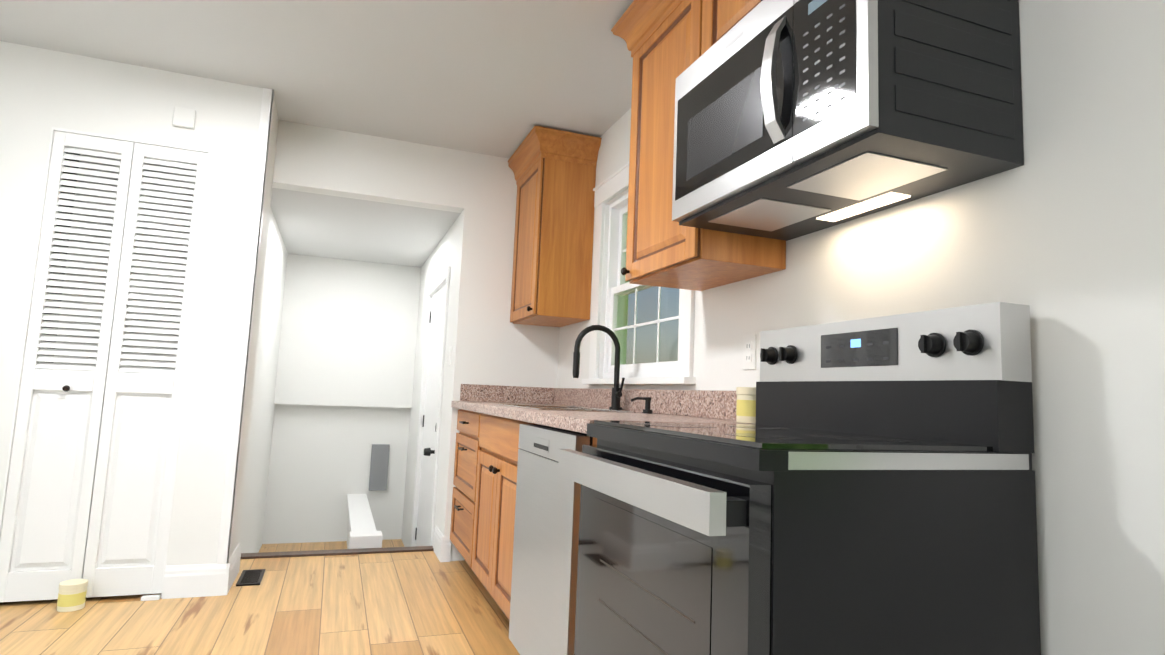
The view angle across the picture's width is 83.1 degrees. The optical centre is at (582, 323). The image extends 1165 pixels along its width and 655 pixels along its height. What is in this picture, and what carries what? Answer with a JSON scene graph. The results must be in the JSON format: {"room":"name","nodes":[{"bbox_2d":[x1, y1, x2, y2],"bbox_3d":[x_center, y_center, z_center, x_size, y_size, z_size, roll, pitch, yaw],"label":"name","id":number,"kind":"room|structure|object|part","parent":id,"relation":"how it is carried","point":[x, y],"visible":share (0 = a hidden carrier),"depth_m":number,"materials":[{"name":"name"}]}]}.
{"room":"kitchen","nodes":[
{"label":"kitchen","id":0,"kind":"room"},
{"bbox_2d":[0,41,278,565],"bbox_3d":[-3.030,-0.024,2.837,2.900,2.490,0.400,5,-7,-20],"label":"wall","id":1,"kind":"structure","parent":0,"point":[43,92],"depth_m":3.05,"materials":[{"name":"white paint"}]},
{"bbox_2d":[0,131,207,601],"bbox_3d":[-2.131,0.171,2.948,0.612,2.045,0.058,5,-7,-20],"label":"bifold door","id":2,"kind":"structure","parent":1,"relation":"in","point":[91,477],"depth_m":2.94,"materials":[{"name":"white wood"}]},
{"bbox_2d":[0,127,209,597],"bbox_3d":[-2.146,0.178,2.988,0.626,2.075,0.103,5,-7,-20],"label":"trim","id":3,"kind":"structure","parent":1,"relation":"attached to","point":[34,272],"depth_m":2.94,"materials":[{"name":"white wood"}]},
{"bbox_2d":[172,107,195,128],"bbox_3d":[-1.893,-0.977,3.124,0.090,0.090,0.026,5,-7,-20],"label":"door chime","id":4,"kind":"object","parent":1,"relation":"attached to","point":[184,117],"visible":0.98,"depth_m":3.11,"materials":[{"name":"white plastic"}]},
{"bbox_2d":[162,543,240,598],"bbox_3d":[-3.065,1.084,2.712,2.916,0.140,0.416,5,-7,-20],"label":"baseboard","id":5,"kind":"structure","parent":1,"relation":"attached to","point":[194,580],"depth_m":2.98,"materials":[{"name":"white wood"}]},
{"bbox_2d":[141,88,274,600],"bbox_3d":[-1.748,0.028,3.102,0.333,2.430,0.049,5,-7,-25],"label":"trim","id":6,"kind":"structure","parent":1,"relation":"attached to","point":[240,384],"depth_m":3.14,"materials":[{"name":"white wood"}]},
{"bbox_2d":[0,551,519,654],"bbox_3d":[-1.493,1.052,0.890,4.600,0.060,5.540,5,-7,-20],"label":"floor","id":7,"kind":"structure","parent":0,"point":[417,603],"depth_m":2.74,"materials":[{"name":"brown wood"}]},
{"bbox_2d":[57,579,87,611],"bbox_3d":[-2.147,1.144,2.765,0.098,0.108,0.098,5,-7,-20],"label":"jar","id":8,"kind":"object","parent":7,"relation":"on","point":[72,594],"visible":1,"depth_m":2.73,"materials":[{"name":"beige"}]},
{"bbox_2d":[236,569,265,585],"bbox_3d":[-1.659,1.272,3.290,0.105,0.007,0.270,5,-7,-20],"label":"floor vent","id":9,"kind":"object","parent":7,"relation":"in","point":[250,577],"visible":0.96,"depth_m":3.28,"materials":[{"name":"black metal"}]},
{"bbox_2d":[241,546,433,558],"bbox_3d":[-1.430,1.357,3.845,1.116,0.047,0.090,5,-7,-20],"label":"threshold","id":10,"kind":"object","parent":7,"relation":"on","point":[331,552],"depth_m":3.82,"materials":[{"name":"brown wood"}]},
{"bbox_2d":[450,409,481,566],"bbox_3d":[-0.343,0.922,3.584,0.608,0.875,0.714,5,-7,-20],"label":"base cabinet","id":11,"kind":"object","parent":7,"relation":"on","point":[465,480],"depth_m":3.49,"materials":[{"name":"brown wood"}]},
{"bbox_2d":[470,413,596,620],"bbox_3d":[-0.090,0.859,2.911,0.608,0.875,0.869,5,-7,-20],"label":"base cabinet","id":12,"kind":"object","parent":7,"relation":"on","point":[491,419],"depth_m":2.80,"materials":[{"name":"brown wood"}]},
{"bbox_2d":[451,401,751,433],"bbox_3d":[-0.074,0.398,2.915,0.644,0.041,2.244,5,-7,-20],"label":"countertop","id":13,"kind":"structure","parent":12,"relation":"on","point":[576,420],"depth_m":2.28,"materials":[{"name":"stone"}]},
{"bbox_2d":[494,401,645,412],"bbox_3d":[-0.088,0.467,2.952,0.459,0.174,0.747,5,-7,-20],"label":"sink","id":14,"kind":"object","parent":13,"relation":"in","point":[593,408],"depth_m":3.00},
{"bbox_2d":[573,325,625,408],"bbox_3d":[0.079,0.195,2.973,0.246,0.383,0.095,5,-7,-20],"label":"faucet","id":15,"kind":"object","parent":13,"relation":"on","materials":[{"name":"black metal"}]},
{"bbox_2d":[736,387,755,423],"bbox_3d":[0.523,0.252,2.022,0.098,0.108,0.098,5,-7,-20],"label":"jar","id":16,"kind":"object","parent":13,"relation":"on","point":[746,406],"visible":0.52,"depth_m":1.99,"materials":[{"name":"beige"}]},
{"bbox_2d":[509,424,592,654],"bbox_3d":[0.142,0.797,2.204,0.614,0.864,0.614,5,-7,-20],"label":"dishwasher","id":17,"kind":"object","parent":7,"relation":"on","point":[544,571],"visible":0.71,"depth_m":2.05,"materials":[{"name":"grey metal"}]},
{"bbox_2d":[558,302,1040,654],"bbox_3d":[0.388,0.562,1.455,0.705,1.190,0.766,5,-7,-20],"label":"stove","id":18,"kind":"object","parent":7,"relation":"on","point":[866,486],"visible":1,"depth_m":1.20,"materials":[{"name":"black metal"}]},
{"bbox_2d":[238,207,287,552],"bbox_3d":[-2.294,0.447,4.565,0.140,2.990,2.150,5,-7,-20],"label":"wall","id":19,"kind":"structure","parent":0,"point":[257,468],"depth_m":4.62,"materials":[{"name":"white paint"}]},
{"bbox_2d":[54,120,559,560],"bbox_3d":[-2.324,0.024,3.376,4.600,2.570,0.120,5,-7,-20],"label":"wall","id":20,"kind":"structure","parent":0,"point":[493,344],"depth_m":3.93,"materials":[{"name":"white paint"}]},
{"bbox_2d":[460,385,553,404],"bbox_3d":[-0.449,0.428,3.964,0.575,0.100,0.020,5,-7,-20],"label":"backsplash","id":21,"kind":"structure","parent":20,"relation":"attached to","point":[536,395],"depth_m":3.95,"materials":[{"name":"stone"}]},
{"bbox_2d":[0,0,633,157],"bbox_3d":[-1.336,-1.445,1.016,4.600,0.080,5.230,5,-7,-20],"label":"ceiling","id":22,"kind":"structure","parent":0,"point":[500,78],"depth_m":2.90,"materials":[{"name":"white paint"}]},
{"bbox_2d":[258,539,403,552],"bbox_3d":[-1.795,1.669,4.740,1.380,0.360,1.960,5,-7,-20],"label":"floor","id":23,"kind":"structure","parent":0,"point":[307,546],"depth_m":5.45,"materials":[{"name":"brown wood"}]},
{"bbox_2d":[262,254,420,543],"bbox_3d":[-2.094,0.588,5.791,1.380,2.990,0.220,5,-7,-20],"label":"wall","id":24,"kind":"structure","parent":0,"point":[345,377],"depth_m":5.71,"materials":[{"name":"white paint"}]},
{"bbox_2d":[369,444,389,490],"bbox_3d":[-1.797,1.272,5.806,0.150,0.400,0.040,5,-7,-20],"label":"electrical panel","id":25,"kind":"object","parent":24,"relation":"attached to","point":[379,467],"visible":0.98,"depth_m":5.79,"materials":[{"name":"grey metal"}]},
{"bbox_2d":[347,494,382,548],"bbox_3d":[-1.651,1.588,4.845,0.190,0.435,1.880,5,-7,-20],"label":"wall","id":26,"kind":"structure","parent":0,"point":[362,532],"depth_m":4.48,"materials":[{"name":"white paint"}]},
{"bbox_2d":[270,188,460,267],"bbox_3d":[-1.665,-0.688,4.907,1.380,0.100,2.150,5,-7,-20],"label":"ceiling","id":27,"kind":"structure","parent":0,"point":[324,226],"depth_m":4.59,"materials":[{"name":"white paint"}]},
{"bbox_2d":[401,214,460,546],"bbox_3d":[-1.124,0.542,4.996,0.120,2.990,2.150,5,-7,-20],"label":"wall","id":28,"kind":"structure","parent":0,"point":[443,256],"depth_m":4.96,"materials":[{"name":"white paint"}]},
{"bbox_2d":[410,266,449,546],"bbox_3d":[-1.047,0.739,4.719,0.136,2.145,1.035,5,-7,-20],"label":"door frame","id":29,"kind":"structure","parent":28,"relation":"attached to","point":[435,286],"depth_m":5.02,"materials":[{"name":"white wood"}]},
{"bbox_2d":[415,284,445,545],"bbox_3d":[-1.109,0.765,4.695,0.125,2.070,0.900,5,-7,-20],"label":"entry door","id":30,"kind":"structure","parent":28,"relation":"in","point":[422,531],"depth_m":4.78,"materials":[{"name":"white wood"}]},
{"bbox_2d":[433,526,450,561],"bbox_3d":[-0.836,1.306,3.903,0.056,0.140,0.316,5,-7,-20],"label":"baseboard","id":31,"kind":"structure","parent":28,"relation":"attached to","point":[442,546],"depth_m":3.77,"materials":[{"name":"white wood"}]},
{"bbox_2d":[557,0,1164,654],"bbox_3d":[0.840,-0.027,1.701,0.160,2.570,5.470,5,-7,-20],"label":"wall","id":32,"kind":"structure","parent":0,"point":[1061,232],"depth_m":1.24,"materials":[{"name":"white paint"}]},
{"bbox_2d":[508,126,601,326],"bbox_3d":[-0.212,-0.520,3.867,0.389,1.020,0.663,5,-7,-20],"label":"upper cabinet","id":33,"kind":"object","parent":32,"relation":"attached to","point":[554,170],"visible":0.94,"depth_m":3.64,"materials":[{"name":"brown wood"}]},
{"bbox_2d":[582,162,695,384],"bbox_3d":[0.295,-0.255,3.110,0.175,1.089,1.120,5,-7,-20],"label":"window","id":34,"kind":"structure","parent":32,"relation":"in","point":[611,200],"depth_m":3.45,"materials":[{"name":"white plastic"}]},
{"bbox_3d":[0.328,-0.214,3.118,0.039,0.809,0.754,5,-7,-20],"label":"glass","id":35,"kind":"part","parent":34,"relation":"part of","materials":[{"name":"clear glass"}]},
{"bbox_2d":[554,389,736,420],"bbox_3d":[0.220,0.354,3.030,0.022,0.100,2.244,5,-7,-20],"label":"backsplash","id":36,"kind":"structure","parent":32,"relation":"attached to","point":[691,403],"depth_m":2.67,"materials":[{"name":"stone"}]},
{"bbox_2d":[621,0,785,290],"bbox_3d":[0.413,-0.608,2.282,0.322,0.904,0.512,5,-7,-20],"label":"upper cabinet","id":37,"kind":"object","parent":32,"relation":"attached to","point":[668,42],"depth_m":2.21,"materials":[{"name":"brown wood"}]},
{"bbox_2d":[699,0,762,56],"bbox_3d":[0.649,-0.932,1.713,0.322,0.364,0.770,5,-7,-20],"label":"upper cabinet","id":38,"kind":"object","parent":32,"relation":"attached to","point":[716,17],"depth_m":1.93,"materials":[{"name":"brown wood"}]},
{"bbox_2d":[672,0,1023,240],"bbox_3d":[0.574,-0.527,1.647,0.446,0.449,0.761,5,-7,-20],"label":"microwave","id":39,"kind":"object","parent":38,"relation":"attached to","point":[795,118],"visible":1,"depth_m":1.38,"materials":[{"name":"grey metal"}]},
{"bbox_2d":[743,334,756,369],"bbox_3d":[0.557,0.096,2.196,0.009,0.116,0.070,5,-7,-20],"label":"electrical outlet","id":40,"kind":"object","parent":32,"relation":"attached to","point":[749,350],"visible":1,"depth_m":2.19,"materials":[{"name":"white plastic"}]}
]}

